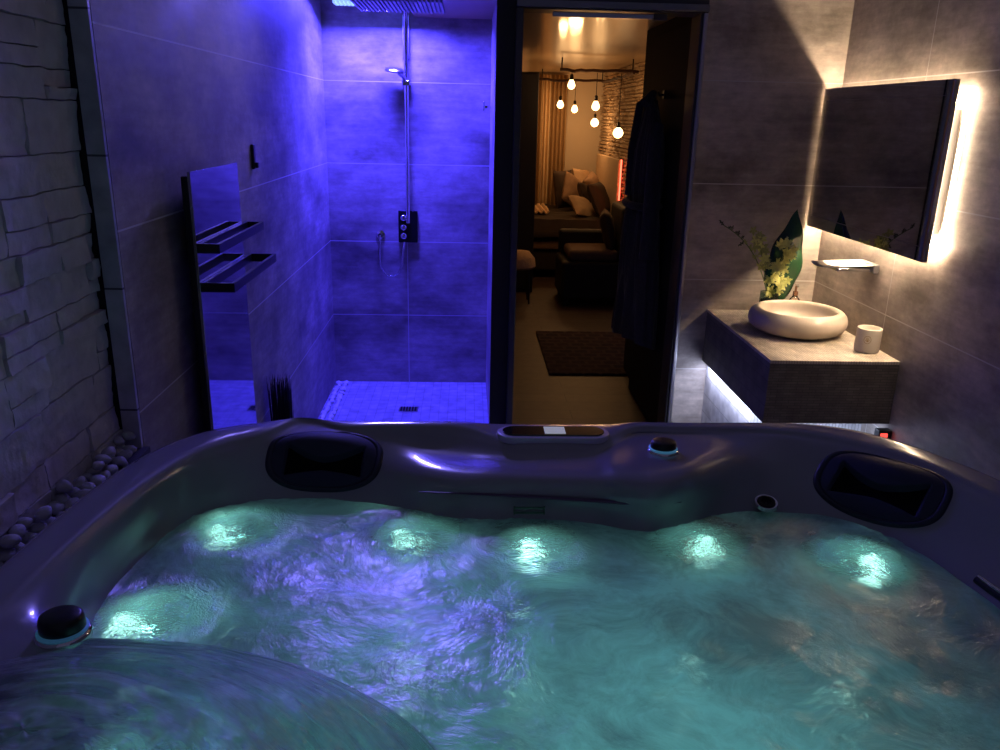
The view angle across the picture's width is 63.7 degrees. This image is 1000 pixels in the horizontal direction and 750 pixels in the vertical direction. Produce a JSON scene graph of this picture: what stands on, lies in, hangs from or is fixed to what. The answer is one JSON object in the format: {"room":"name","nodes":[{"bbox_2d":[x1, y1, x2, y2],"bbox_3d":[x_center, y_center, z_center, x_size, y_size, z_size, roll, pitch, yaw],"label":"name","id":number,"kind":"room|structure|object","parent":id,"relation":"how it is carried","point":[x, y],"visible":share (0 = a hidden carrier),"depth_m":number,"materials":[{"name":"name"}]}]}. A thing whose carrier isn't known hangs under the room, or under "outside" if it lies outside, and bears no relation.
{"room":"spa bathroom","nodes":[
{"label":"spa bathroom","id":0,"kind":"room"},
{"bbox_2d":[0,0,124,548],"bbox_3d":[-0.877,-0.198,0.530,0.032,1.819,2.573,1,18,-2],"label":"stone wall","id":1,"kind":"structure","parent":0,"point":[57,410],"depth_m":1.62,"materials":[{"name":"grey stone"}]},
{"bbox_2d":[67,0,143,447],"bbox_3d":[-0.894,-0.488,1.788,0.041,1.800,0.010,1,18,-2],"label":"trim","id":2,"kind":"structure","parent":1,"relation":"attached to","point":[78,10],"depth_m":1.82,"materials":[{"name":"metal"}]},
{"bbox_2d":[89,0,335,451],"bbox_3d":[-1.016,-0.669,3.330,0.150,2.400,3.018,1,18,-2],"label":"wall","id":3,"kind":"structure","parent":0,"point":[186,86],"depth_m":2.55,"materials":[{"name":"tile"}]},
{"bbox_2d":[61,0,124,443],"bbox_3d":[-0.921,-0.491,1.798,0.064,1.800,0.012,1,18,-2],"label":"trim","id":4,"kind":"structure","parent":3,"relation":"attached to","point":[71,61],"depth_m":1.82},
{"bbox_2d":[181,162,275,431],"bbox_3d":[-0.838,0.013,2.603,0.154,1.333,0.522,1,18,-2],"label":"towel radiator","id":5,"kind":"object","parent":3,"relation":"attached to","point":[216,233],"visible":0.63,"depth_m":2.41,"materials":[{"name":"black metal"}]},
{"bbox_2d":[250,144,258,168],"bbox_3d":[-0.913,-0.814,3.003,0.024,0.090,0.030,1,18,-2],"label":"wall hook","id":6,"kind":"object","parent":3,"relation":"attached to","point":[255,164],"visible":1,"depth_m":3.00,"materials":[{"name":"black paint"}]},
{"bbox_2d":[320,0,491,381],"bbox_3d":[-0.498,-1.107,4.733,0.995,2.400,0.120,1,18,-2],"label":"wall","id":7,"kind":"structure","parent":0,"point":[427,322],"depth_m":4.68,"materials":[{"name":"tile"}]},
{"bbox_2d":[376,11,417,276],"bbox_3d":[-0.587,-1.227,4.343,0.245,1.497,0.542,1,18,-2],"label":"shower column","id":8,"kind":"structure","parent":7,"relation":"attached to","point":[407,219],"depth_m":4.62,"materials":[{"name":"silver metal"}]},
{"bbox_2d":[376,230,384,238],"bbox_3d":[-0.704,-0.823,4.734,0.052,0.052,0.035,1,18,-2],"label":"outlet","id":9,"kind":"object","parent":8,"relation":"attached to","point":[380,234],"depth_m":4.74,"materials":[{"name":"silver metal"}]},
{"bbox_2d":[350,0,444,13],"bbox_3d":[-0.489,-1.790,3.889,0.431,0.024,0.450,1,18,-2],"label":"shower head","id":10,"kind":"object","parent":8,"relation":"attached to","point":[427,6],"visible":0.99,"depth_m":3.87},
{"bbox_2d":[318,270,647,424],"bbox_3d":[0.899,-0.555,7.188,4.005,0.112,6.450,1,18,-2],"label":"floor","id":11,"kind":"structure","parent":0,"point":[539,397],"depth_m":4.90,"materials":[{"name":"brown tile"}]},
{"bbox_2d":[399,407,418,411],"bbox_3d":[-0.517,0.193,4.558,0.107,0.006,0.075,1,18,-2],"label":"shower drain","id":12,"kind":"object","parent":11,"relation":"on","point":[401,409],"visible":1,"depth_m":4.54,"materials":[{"name":"metal"}]},
{"bbox_2d":[517,250,535,303],"bbox_3d":[0.170,-0.895,7.287,0.300,0.471,0.300,1,18,-2],"label":"stool","id":13,"kind":"object","parent":11,"relation":"on","point":[525,259],"visible":0.53,"depth_m":7.15,"materials":[{"name":"brown fabric"}]},
{"bbox_2d":[516,72,538,291],"bbox_3d":[0.020,-1.831,7.703,0.600,1.990,0.625,1,18,-2],"label":"wardrobe","id":14,"kind":"object","parent":11,"relation":"on","point":[530,80],"visible":0.34,"depth_m":7.39,"materials":[{"name":"wood"}]},
{"bbox_2d":[533,153,622,269],"bbox_3d":[0.644,-1.857,8.948,1.110,1.132,1.570,1,18,-2],"label":"bed","id":15,"kind":"object","parent":11,"relation":"on","point":[547,227],"depth_m":8.38,"materials":[{"name":"brown fabric"}]},
{"bbox_2d":[535,203,549,213],"bbox_3d":[0.337,-1.856,8.955,0.370,0.052,0.752,1,18,-2],"label":"throw blanket","id":16,"kind":"object","parent":15,"relation":"on","point":[539,208],"visible":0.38,"depth_m":8.79,"materials":[{"name":"beige fabric"}]},
{"bbox_2d":[553,170,571,208],"bbox_3d":[0.764,-2.164,9.372,0.170,0.433,0.443,15,22,36],"label":"pillow","id":17,"kind":"object","parent":15,"relation":"on","point":[558,176],"visible":0.49,"depth_m":9.22,"materials":[{"name":"brown fabric"}]},
{"bbox_2d":[534,204,600,237],"bbox_3d":[0.592,-1.734,8.985,1.010,0.200,1.570,1,18,-2],"label":"duvet","id":18,"kind":"object","parent":15,"relation":"on","point":[548,225],"depth_m":8.30,"materials":[{"name":"brown fabric"}]},
{"bbox_2d":[562,170,581,206],"bbox_3d":[0.852,-2.068,9.144,0.532,0.502,0.184,-14,23,-40],"label":"pillow","id":19,"kind":"object","parent":15,"relation":"on","point":[570,181],"visible":0.48,"depth_m":9.02,"materials":[{"name":"beige fabric"}]},
{"bbox_2d":[571,168,588,181],"bbox_3d":[0.982,-2.222,9.436,0.210,0.420,0.497,10,20,25],"label":"pillow","id":20,"kind":"object","parent":15,"relation":"on","point":[579,174],"visible":0.2,"depth_m":9.26,"materials":[{"name":"beige fabric"}]},
{"bbox_2d":[568,195,599,216],"bbox_3d":[0.912,-1.796,8.624,0.386,0.251,0.227,-9,21,-30],"label":"pillow","id":21,"kind":"object","parent":15,"relation":"on","point":[581,206],"visible":0.73,"depth_m":8.54,"materials":[{"name":"beige fabric"}]},
{"bbox_2d":[577,182,590,202],"bbox_3d":[0.984,-1.922,8.828,0.224,0.400,0.486,10,20,26],"label":"pillow","id":22,"kind":"object","parent":15,"relation":"on","point":[581,187],"visible":0.23,"depth_m":8.67,"materials":[{"name":"brown fabric"}]},
{"bbox_2d":[582,171,598,184],"bbox_3d":[1.054,-2.089,9.093,0.213,0.406,0.477,7,19,16],"label":"pillow","id":23,"kind":"object","parent":15,"relation":"on","point":[592,178],"visible":0.31,"depth_m":8.99,"materials":[{"name":"beige fabric"}]},
{"bbox_2d":[587,182,609,215],"bbox_3d":[1.056,-1.868,8.533,0.212,0.324,0.440,8,19,21],"label":"pillow","id":24,"kind":"object","parent":15,"relation":"on","point":[597,193],"visible":0.88,"depth_m":8.38,"materials":[{"name":"brown fabric"}]},
{"bbox_2d":[536,331,626,375],"bbox_3d":[0.661,-0.170,5.805,0.721,0.013,1.101,1,18,-2],"label":"patterned rug","id":25,"kind":"object","parent":11,"relation":"on","point":[564,352],"visible":0.81,"depth_m":5.75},
{"bbox_2d":[555,201,624,305],"bbox_3d":[0.849,-1.121,7.367,0.620,0.880,0.600,1,18,-2],"label":"armchair","id":26,"kind":"object","parent":11,"relation":"on","point":[585,268],"visible":0.81,"depth_m":7.16,"materials":[{"name":"black leather"}]},
{"bbox_2d":[564,243,617,260],"bbox_3d":[0.820,-1.120,7.329,0.440,0.100,0.470,1,18,-2],"label":"seat cushion","id":27,"kind":"object","parent":26,"relation":"on","point":[572,251],"depth_m":7.12,"materials":[{"name":"brown fabric"}]},
{"bbox_2d":[599,208,615,249],"bbox_3d":[0.975,-1.317,7.267,0.162,0.328,0.360,4,18,7],"label":"cushion","id":28,"kind":"object","parent":26,"relation":"on","point":[606,219],"visible":0.98,"depth_m":7.13,"materials":[{"name":"fabric"}]},
{"bbox_2d":[486,1,496,423],"bbox_3d":[-0.009,-0.924,4.196,0.070,2.400,1.050,1,18,-2],"label":"wall partition","id":29,"kind":"structure","parent":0,"point":[494,18],"depth_m":4.27,"materials":[{"name":"tile"}]},
{"bbox_2d":[483,102,490,110],"bbox_3d":[-0.072,-1.492,4.474,0.042,0.050,0.040,1,18,-2],"label":"glass clamp","id":30,"kind":"object","parent":29,"relation":"attached to","point":[484,106],"visible":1,"depth_m":4.46,"materials":[{"name":"silver metal"}]},
{"bbox_2d":[412,0,674,73],"bbox_3d":[1.198,-2.649,6.538,3.500,0.090,6.230,1,18,-2],"label":"ceiling","id":31,"kind":"structure","parent":0,"point":[584,43],"depth_m":5.32,"materials":[{"name":"white paint"}]},
{"bbox_2d":[332,0,353,5],"bbox_3d":[-0.452,-1.931,4.160,0.815,0.048,0.130,1,18,-2],"label":"shower light","id":32,"kind":"object","parent":31,"relation":"attached to","point":[336,2],"visible":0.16,"depth_m":4.11,"materials":[{"name":"metal"}]},
{"bbox_2d":[535,74,543,203],"bbox_3d":[0.419,-2.484,9.592,0.129,2.060,0.064,1,18,-2],"label":"curtain","id":33,"kind":"object","parent":31,"relation":"hanging from","point":[541,82],"visible":0.27,"depth_m":9.49,"materials":[{"name":"gold fabric"}]},
{"bbox_2d":[539,75,551,203],"bbox_3d":[0.529,-2.483,9.597,0.089,2.060,0.064,1,18,-2],"label":"curtain","id":34,"kind":"object","parent":31,"relation":"hanging from","point":[547,84],"visible":0.66,"depth_m":9.50,"materials":[{"name":"beige fabric"}]},
{"bbox_2d":[547,75,567,204],"bbox_3d":[0.671,-2.482,9.603,0.194,2.060,0.064,1,18,-2],"label":"curtain","id":35,"kind":"object","parent":31,"relation":"hanging from","point":[558,116],"visible":0.54,"depth_m":9.48,"materials":[{"name":"beige fabric"}]},
{"bbox_2d":[539,57,638,82],"bbox_3d":[0.807,-2.973,7.900,0.802,0.140,1.906,1,18,-2],"label":"branch","id":36,"kind":"object","parent":31,"relation":"hanging from","point":[628,72],"visible":0.96,"depth_m":7.07,"materials":[{"name":"brown plant"}]},
{"bbox_2d":[557,82,563,107],"bbox_3d":[0.665,-3.068,8.816,0.076,0.283,0.076,1,18,-2],"label":"pendant bulb","id":37,"kind":"object","parent":36,"relation":"hanging from","point":[560,104],"visible":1,"depth_m":8.82,"materials":[{"name":"white glass"}]},
{"bbox_2d":[568,74,574,88],"bbox_3d":[0.629,-2.587,7.077,0.068,0.142,0.068,1,18,-2],"label":"pendant bulb","id":38,"kind":"object","parent":36,"relation":"hanging from","point":[571,84],"visible":1,"depth_m":7.06,"materials":[{"name":"white glass"}]},
{"bbox_2d":[571,84,577,112],"bbox_3d":[0.824,-3.047,8.829,0.072,0.326,0.072,1,18,-2],"label":"pendant bulb","id":39,"kind":"object","parent":36,"relation":"hanging from","point":[574,109],"visible":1,"depth_m":8.84,"materials":[{"name":"white glass"}]},
{"bbox_2d":[591,84,598,126],"bbox_3d":[1.053,-2.976,8.860,0.090,0.469,0.090,1,18,-2],"label":"pendant bulb","id":40,"kind":"object","parent":36,"relation":"hanging from","point":[594,122],"visible":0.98,"depth_m":8.89,"materials":[{"name":"white glass"}]},
{"bbox_2d":[592,73,599,110],"bbox_3d":[0.852,-2.502,7.113,0.072,0.316,0.072,1,18,-2],"label":"pendant bulb","id":41,"kind":"object","parent":36,"relation":"hanging from","point":[595,106],"visible":1,"depth_m":7.12,"materials":[{"name":"white glass"}]},
{"bbox_2d":[613,73,622,137],"bbox_3d":[1.065,-2.390,7.157,0.092,0.546,0.092,1,18,-2],"label":"pendant bulb","id":42,"kind":"object","parent":36,"relation":"hanging from","point":[618,132],"visible":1,"depth_m":7.19,"materials":[{"name":"white glass"}]},
{"bbox_2d":[539,72,604,198],"bbox_3d":[0.313,-2.628,9.705,2.000,2.300,0.150,1,18,-2],"label":"wall","id":43,"kind":"structure","parent":0,"point":[582,143],"depth_m":9.54,"materials":[{"name":"paint"}]},
{"bbox_2d":[598,62,644,201],"bbox_3d":[1.241,-2.057,8.296,0.054,2.113,2.950,1,18,-2],"label":"wall","id":44,"kind":"structure","parent":0,"point":[631,87],"depth_m":8.33,"materials":[{"name":"brick"}]},
{"bbox_2d":[623,17,691,377],"bbox_3d":[0.940,-0.940,4.478,0.120,2.300,1.275,1,18,-2],"label":"wall","id":45,"kind":"structure","parent":0,"point":[672,24],"depth_m":4.71,"materials":[{"name":"black paint"}]},
{"bbox_2d":[628,23,691,421],"bbox_3d":[0.818,-0.756,4.322,0.093,2.020,0.815,1,18,-2],"label":"open door","id":46,"kind":"structure","parent":45,"relation":"in","point":[671,49],"depth_m":4.13,"materials":[{"name":"brown wood"}]},
{"bbox_2d":[657,90,665,98],"bbox_3d":[0.829,-1.447,4.151,0.042,0.040,0.040,1,18,-2],"label":"coat hook","id":47,"kind":"object","parent":46,"relation":"attached to","point":[663,94],"visible":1,"depth_m":4.14,"materials":[{"name":"black paint"}]},
{"bbox_2d":[611,90,664,349],"bbox_3d":[0.754,-0.845,4.346,0.211,1.312,0.647,0,18,-4],"label":"bathrobe","id":48,"kind":"object","parent":47,"relation":"hanging from","point":[635,310],"visible":1,"depth_m":4.19,"materials":[{"name":"fabric"}]},
{"bbox_2d":[671,0,854,422],"bbox_3d":[0.779,-0.870,3.756,1.470,2.600,0.120,1,18,-2],"label":"wall","id":49,"kind":"structure","parent":0,"point":[769,65],"depth_m":3.65,"materials":[{"name":"tile"}]},
{"bbox_2d":[489,0,515,423],"bbox_3d":[0.009,-0.761,3.691,0.082,2.400,0.012,1,18,-2],"label":"trim","id":50,"kind":"structure","parent":49,"relation":"attached to","point":[506,9],"depth_m":3.68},
{"bbox_2d":[506,0,709,423],"bbox_3d":[0.460,-0.634,3.819,0.831,2.100,0.180,1,18,-2],"label":"door frame","id":51,"kind":"structure","parent":49,"relation":"attached to","point":[697,17],"depth_m":3.69,"materials":[{"name":"black wood"}]},
{"bbox_2d":[552,11,667,20],"bbox_3d":[0.476,-1.559,3.495,0.500,0.028,0.032,1,18,-2],"label":"door closer","id":52,"kind":"object","parent":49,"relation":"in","point":[654,17],"depth_m":3.48,"materials":[{"name":"metal"}]},
{"bbox_2d":[517,0,709,11],"bbox_3d":[0.485,-1.576,3.435,0.828,0.028,0.023,1,18,-2],"label":"trim","id":53,"kind":"structure","parent":49,"relation":"attached to","point":[520,3],"depth_m":3.42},
{"bbox_2d":[667,13,708,422],"bbox_3d":[0.865,-0.582,3.773,0.018,2.045,0.015,1,18,-2],"label":"trim","id":54,"kind":"structure","parent":49,"relation":"attached to","point":[705,20],"depth_m":3.71,"materials":[{"name":"metal"}]},
{"bbox_2d":[701,366,861,430],"bbox_3d":[1.265,0.266,3.735,0.480,0.470,0.650,1,18,-2],"label":"wall","id":55,"kind":"structure","parent":0,"point":[720,404],"depth_m":3.70,"materials":[{"name":"white stone"}]},
{"bbox_2d":[702,309,899,423],"bbox_3d":[1.265,-0.057,3.523,0.504,0.265,0.854,1,18,-2],"label":"vanity unit","id":56,"kind":"object","parent":55,"relation":"attached to","point":[779,379],"visible":0.86,"depth_m":3.14,"materials":[{"name":"grey stone"}]},
{"bbox_2d":[707,309,899,364],"bbox_3d":[1.267,-0.177,3.485,0.504,0.012,0.854,1,18,-2],"label":"countertop","id":57,"kind":"structure","parent":56,"relation":"on","point":[839,349],"depth_m":3.26,"materials":[{"name":"beige stone"}]},
{"bbox_2d":[719,209,802,301],"bbox_3d":[1.180,-0.495,3.635,0.388,0.494,0.154,1,18,-2],"label":"flower vase","id":58,"kind":"object","parent":57,"relation":"on","point":[783,267],"visible":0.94,"depth_m":3.63,"materials":[{"name":"green glass"}]},
{"bbox_2d":[789,284,799,299],"bbox_3d":[1.362,-0.339,3.704,0.090,0.164,0.086,1,18,-2],"label":"soap dispenser","id":59,"kind":"object","parent":57,"relation":"on","point":[795,293],"visible":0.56,"depth_m":3.69,"materials":[{"name":"orange metal"}]},
{"bbox_2d":[748,300,847,339],"bbox_3d":[1.281,-0.237,3.474,0.408,0.105,0.408,1,18,-2],"label":"vessel basin","id":60,"kind":"object","parent":57,"relation":"in","point":[795,319],"visible":1,"depth_m":3.35,"materials":[{"name":"white ceramic"}]},
{"bbox_2d":[854,325,882,353],"bbox_3d":[1.467,-0.142,3.207,0.094,0.098,0.094,1,18,-2],"label":"candle jar","id":61,"kind":"object","parent":57,"relation":"on","point":[868,337],"visible":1,"depth_m":3.18,"materials":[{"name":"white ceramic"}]},
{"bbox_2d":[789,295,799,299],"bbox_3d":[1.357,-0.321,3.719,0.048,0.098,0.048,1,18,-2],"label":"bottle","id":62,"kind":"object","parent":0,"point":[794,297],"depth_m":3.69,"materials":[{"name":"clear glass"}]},
{"bbox_2d":[812,0,999,479],"bbox_3d":[1.682,-0.106,1.435,0.150,2.600,5.070,1,18,-2],"label":"wall","id":63,"kind":"structure","parent":0,"point":[939,317],"depth_m":2.81,"materials":[{"name":"tile"}]},
{"bbox_2d":[811,259,879,273],"bbox_3d":[1.417,-0.449,3.312,0.225,0.036,0.140,1,18,-2],"label":"shelf","id":64,"kind":"object","parent":63,"relation":"attached to","point":[861,265],"visible":1,"depth_m":3.28,"materials":[{"name":"metal"}]},
{"bbox_2d":[874,428,891,438],"bbox_3d":[1.504,0.236,3.161,0.052,0.048,0.042,1,18,-2],"label":"box","id":65,"kind":"object","parent":63,"relation":"attached to","point":[884,432],"visible":0.5,"depth_m":3.14,"materials":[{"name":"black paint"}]},
{"bbox_2d":[807,79,972,262],"bbox_3d":[1.497,-0.831,3.189,0.083,0.602,1.007,1,18,-2],"label":"wall mirror","id":66,"kind":"object","parent":63,"relation":"attached to","point":[885,152],"visible":1,"depth_m":3.03,"materials":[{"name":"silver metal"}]},
{"bbox_3d":[-0.943,0.172,0.380,0.111,2.600,3.088,1,18,-2],"label":"wall","id":67,"kind":"structure","parent":0,"visible":0},
{"bbox_2d":[53,446,150,517],"bbox_3d":[-0.865,1.030,0.658,0.083,0.800,3.088,1,18,-2],"label":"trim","id":68,"kind":"structure","parent":67,"relation":"attached to","point":[144,450],"depth_m":1.96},
{"bbox_2d":[0,547,15,563],"bbox_3d":[-0.909,0.332,1.477,0.032,0.028,0.041,-1,18,-6],"label":"pebble","id":69,"kind":"object","parent":68,"relation":"on","point":[5,554],"visible":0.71,"depth_m":1.47,"materials":[{"name":"grey stone"}]},
{"bbox_2d":[0,534,21,548],"bbox_3d":[-0.898,0.304,1.473,0.030,0.025,0.036,5,18,12],"label":"pebble","id":70,"kind":"object","parent":69,"relation":"on","point":[8,541],"visible":1,"depth_m":1.47,"materials":[{"name":"grey stone"}]},
{"bbox_2d":[14,542,24,550],"bbox_3d":[-0.906,0.323,1.507,0.039,0.024,0.031,4,18,8],"label":"pebble","id":71,"kind":"object","parent":68,"relation":"on","point":[20,544],"visible":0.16,"depth_m":1.50,"materials":[{"name":"grey stone"}]},
{"bbox_2d":[8,524,25,537],"bbox_3d":[-0.907,0.294,1.510,0.030,0.023,0.037,-6,19,-21],"label":"pebble","id":72,"kind":"object","parent":71,"relation":"on","point":[19,529],"visible":0.7,"depth_m":1.50,"materials":[{"name":"grey stone"}]},
{"bbox_2d":[21,532,32,543],"bbox_3d":[-0.901,0.313,1.540,0.026,0.024,0.035,15,22,37],"label":"pebble","id":73,"kind":"object","parent":68,"relation":"on","point":[27,534],"visible":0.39,"depth_m":1.53,"materials":[{"name":"grey stone"}]},
{"bbox_2d":[16,517,32,527],"bbox_3d":[-0.913,0.283,1.546,0.025,0.020,0.033,4,18,9],"label":"pebble","id":74,"kind":"object","parent":73,"relation":"on","point":[26,521],"visible":0.75,"depth_m":1.54,"materials":[{"name":"grey stone"}]},
{"bbox_2d":[27,533,37,541],"bbox_3d":[-0.878,0.315,1.532,0.035,0.027,0.034,-8,20,-27],"label":"pebble","id":75,"kind":"object","parent":68,"relation":"on","point":[31,536],"visible":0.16,"depth_m":1.52,"materials":[{"name":"grey stone"}]},
{"bbox_2d":[28,522,46,532],"bbox_3d":[-0.901,0.301,1.571,0.036,0.027,0.036,-11,21,-33],"label":"pebble","id":76,"kind":"object","parent":68,"relation":"on","point":[35,527],"visible":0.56,"depth_m":1.56,"materials":[{"name":"grey stone"}]},
{"bbox_2d":[44,517,55,524],"bbox_3d":[-0.885,0.296,1.589,0.039,0.028,0.036,8,19,19],"label":"pebble","id":77,"kind":"object","parent":68,"relation":"on","point":[50,519],"visible":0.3,"depth_m":1.58,"materials":[{"name":"grey stone"}]},
{"bbox_2d":[34,505,51,520],"bbox_3d":[-0.895,0.271,1.577,0.030,0.024,0.040,-5,19,-19],"label":"pebble","id":78,"kind":"object","parent":77,"relation":"on","point":[43,513],"visible":1,"depth_m":1.57,"materials":[{"name":"grey stone"}]},
{"bbox_2d":[47,501,64,515],"bbox_3d":[-0.912,0.274,1.651,0.039,0.029,0.038,4,18,8],"label":"pebble","id":79,"kind":"object","parent":68,"relation":"on","point":[57,507],"visible":0.76,"depth_m":1.64,"materials":[{"name":"grey stone"}]},
{"bbox_2d":[54,493,70,503],"bbox_3d":[-0.916,0.264,1.682,0.045,0.030,0.033,9,19,23],"label":"pebble","id":80,"kind":"object","parent":68,"relation":"on","point":[61,497],"visible":0.5,"depth_m":1.68,"materials":[{"name":"grey stone"}]},
{"bbox_2d":[55,480,72,492],"bbox_3d":[-0.915,0.234,1.687,0.040,0.028,0.033,-1,18,-7],"label":"pebble","id":81,"kind":"object","parent":80,"relation":"on","point":[62,486],"visible":1,"depth_m":1.68,"materials":[{"name":"grey stone"}]},
{"bbox_2d":[64,497,78,509],"bbox_3d":[-0.883,0.271,1.665,0.035,0.027,0.043,-11,22,-34],"label":"pebble","id":82,"kind":"object","parent":68,"relation":"on","point":[69,502],"visible":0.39,"depth_m":1.66,"materials":[{"name":"grey stone"}]},
{"bbox_2d":[66,487,79,497],"bbox_3d":[-0.916,0.253,1.724,0.038,0.028,0.032,9,19,22],"label":"pebble","id":83,"kind":"object","parent":68,"relation":"on","point":[75,489],"visible":0.27,"depth_m":1.71,"materials":[{"name":"grey stone"}]},
{"bbox_2d":[72,476,87,489],"bbox_3d":[-0.922,0.239,1.764,0.038,0.029,0.036,17,24,41],"label":"pebble","id":84,"kind":"object","parent":68,"relation":"on","point":[80,480],"visible":0.56,"depth_m":1.75,"materials":[{"name":"grey stone"}]},
{"bbox_2d":[72,489,91,498],"bbox_3d":[-0.882,0.257,1.709,0.035,0.030,0.045,11,20,27],"label":"pebble","id":85,"kind":"object","parent":68,"relation":"on","point":[80,493],"visible":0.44,"depth_m":1.70,"materials":[{"name":"grey stone"}]},
{"bbox_2d":[81,473,92,481],"bbox_3d":[-0.921,0.231,1.801,0.028,0.022,0.027,-15,24,-42],"label":"pebble","id":86,"kind":"object","parent":68,"relation":"on","point":[87,476],"visible":0.47,"depth_m":1.79,"materials":[{"name":"grey stone"}]},
{"bbox_2d":[80,482,95,489],"bbox_3d":[-0.891,0.246,1.745,0.037,0.025,0.031,1,18,0],"label":"pebble","id":87,"kind":"object","parent":68,"relation":"on","point":[87,485],"visible":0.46,"depth_m":1.74,"materials":[{"name":"grey stone"}]},
{"bbox_2d":[85,468,101,475],"bbox_3d":[-0.922,0.221,1.826,0.036,0.022,0.029,0,18,-5],"label":"pebble","id":88,"kind":"object","parent":68,"relation":"on","point":[93,472],"visible":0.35,"depth_m":1.82,"materials":[{"name":"grey stone"}]},
{"bbox_2d":[90,474,105,485],"bbox_3d":[-0.888,0.235,1.780,0.039,0.028,0.036,5,18,13],"label":"pebble","id":89,"kind":"object","parent":68,"relation":"on","point":[96,479],"visible":0.58,"depth_m":1.77,"materials":[{"name":"grey stone"}]},
{"bbox_2d":[99,470,110,478],"bbox_3d":[-0.892,0.226,1.818,0.025,0.019,0.032,-2,18,-10],"label":"pebble","id":90,"kind":"object","parent":68,"relation":"on","point":[106,473],"visible":0.59,"depth_m":1.81,"materials":[{"name":"grey stone"}]},
{"bbox_2d":[92,461,104,469],"bbox_3d":[-0.899,0.203,1.803,0.025,0.020,0.027,-8,20,-26],"label":"pebble","id":91,"kind":"object","parent":90,"relation":"on","point":[97,465],"visible":1,"depth_m":1.80,"materials":[{"name":"grey stone"}]},
{"bbox_2d":[104,464,117,474],"bbox_3d":[-0.889,0.217,1.843,0.030,0.024,0.033,-15,24,-40],"label":"pebble","id":92,"kind":"object","parent":68,"relation":"on","point":[113,468],"visible":0.73,"depth_m":1.83,"materials":[{"name":"grey stone"}]},
{"bbox_2d":[94,454,111,463],"bbox_3d":[-0.902,0.192,1.831,0.029,0.023,0.030,14,22,35],"label":"pebble","id":93,"kind":"object","parent":92,"relation":"on","point":[101,457],"visible":0.77,"depth_m":1.82,"materials":[{"name":"grey stone"}]},
{"bbox_2d":[111,456,127,466],"bbox_3d":[-0.889,0.203,1.881,0.040,0.025,0.032,13,21,32],"label":"pebble","id":94,"kind":"object","parent":68,"relation":"on","point":[120,461],"visible":0.91,"depth_m":1.87,"materials":[{"name":"grey stone"}]},
{"bbox_2d":[101,446,115,457],"bbox_3d":[-0.906,0.179,1.864,0.031,0.026,0.037,-5,19,-19],"label":"pebble","id":95,"kind":"object","parent":94,"relation":"on","point":[110,451],"visible":0.72,"depth_m":1.85,"materials":[{"name":"grey stone"}]},
{"bbox_2d":[115,448,123,456],"bbox_3d":[-0.918,0.187,1.937,0.029,0.020,0.028,9,19,22],"label":"pebble","id":96,"kind":"object","parent":68,"relation":"on","point":[118,450],"visible":0.38,"depth_m":1.93,"materials":[{"name":"grey stone"}]},
{"bbox_2d":[113,436,124,445],"bbox_3d":[-0.917,0.159,1.936,0.030,0.021,0.026,12,20,29],"label":"pebble","id":97,"kind":"object","parent":96,"relation":"on","point":[118,440],"visible":1,"depth_m":1.93,"materials":[{"name":"grey stone"}]},
{"bbox_2d":[116,450,132,459],"bbox_3d":[-0.895,0.192,1.918,0.033,0.025,0.034,12,21,30],"label":"pebble","id":98,"kind":"object","parent":68,"relation":"on","point":[127,454],"visible":0.79,"depth_m":1.91,"materials":[{"name":"grey stone"}]},
{"bbox_2d":[121,431,134,440],"bbox_3d":[-0.908,0.149,1.967,0.029,0.022,0.028,-13,22,-37],"label":"pebble","id":99,"kind":"object","parent":68,"relation":"on","point":[127,435],"visible":0.99,"depth_m":1.96,"materials":[{"name":"grey stone"}]},
{"bbox_2d":[122,445,136,452],"bbox_3d":[-0.901,0.181,1.956,0.028,0.021,0.030,12,21,30],"label":"pebble","id":100,"kind":"object","parent":68,"relation":"on","point":[132,448],"visible":0.59,"depth_m":1.95,"materials":[{"name":"grey stone"}]},
{"bbox_3d":[0.264,1.176,1.791,3.100,0.120,5.070,1,18,-2],"label":"floor","id":101,"kind":"structure","parent":0,"visible":0},
{"bbox_2d":[266,374,293,420],"bbox_3d":[-0.889,0.284,3.314,0.112,0.600,0.112,1,18,-2],"label":"ornamental grass","id":102,"kind":"object","parent":101,"relation":"on","point":[282,409],"depth_m":3.24,"materials":[{"name":"black plant"}]},
{"bbox_2d":[0,418,999,749],"bbox_3d":[0.172,0.822,1.188,2.033,0.877,2.030,1,18,-2],"label":"hot tub","id":103,"kind":"object","parent":101,"relation":"on","point":[638,476],"visible":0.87,"depth_m":1.78,"materials":[{"name":"grey plastic"}]},
{"bbox_2d":[0,498,999,749],"bbox_3d":[0.070,0.468,1.076,1.795,0.152,1.618,1,18,-2],"label":"water","id":104,"kind":"object","parent":103,"relation":"in","point":[285,623],"visible":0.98,"depth_m":1.35,"materials":[{"name":"teal liquid"}]},
{"bbox_2d":[973,575,999,600],"bbox_3d":[0.928,0.412,1.475,0.037,0.020,0.147,1,18,-2],"label":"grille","id":105,"kind":"object","parent":103,"relation":"attached to","point":[988,586],"depth_m":1.52,"materials":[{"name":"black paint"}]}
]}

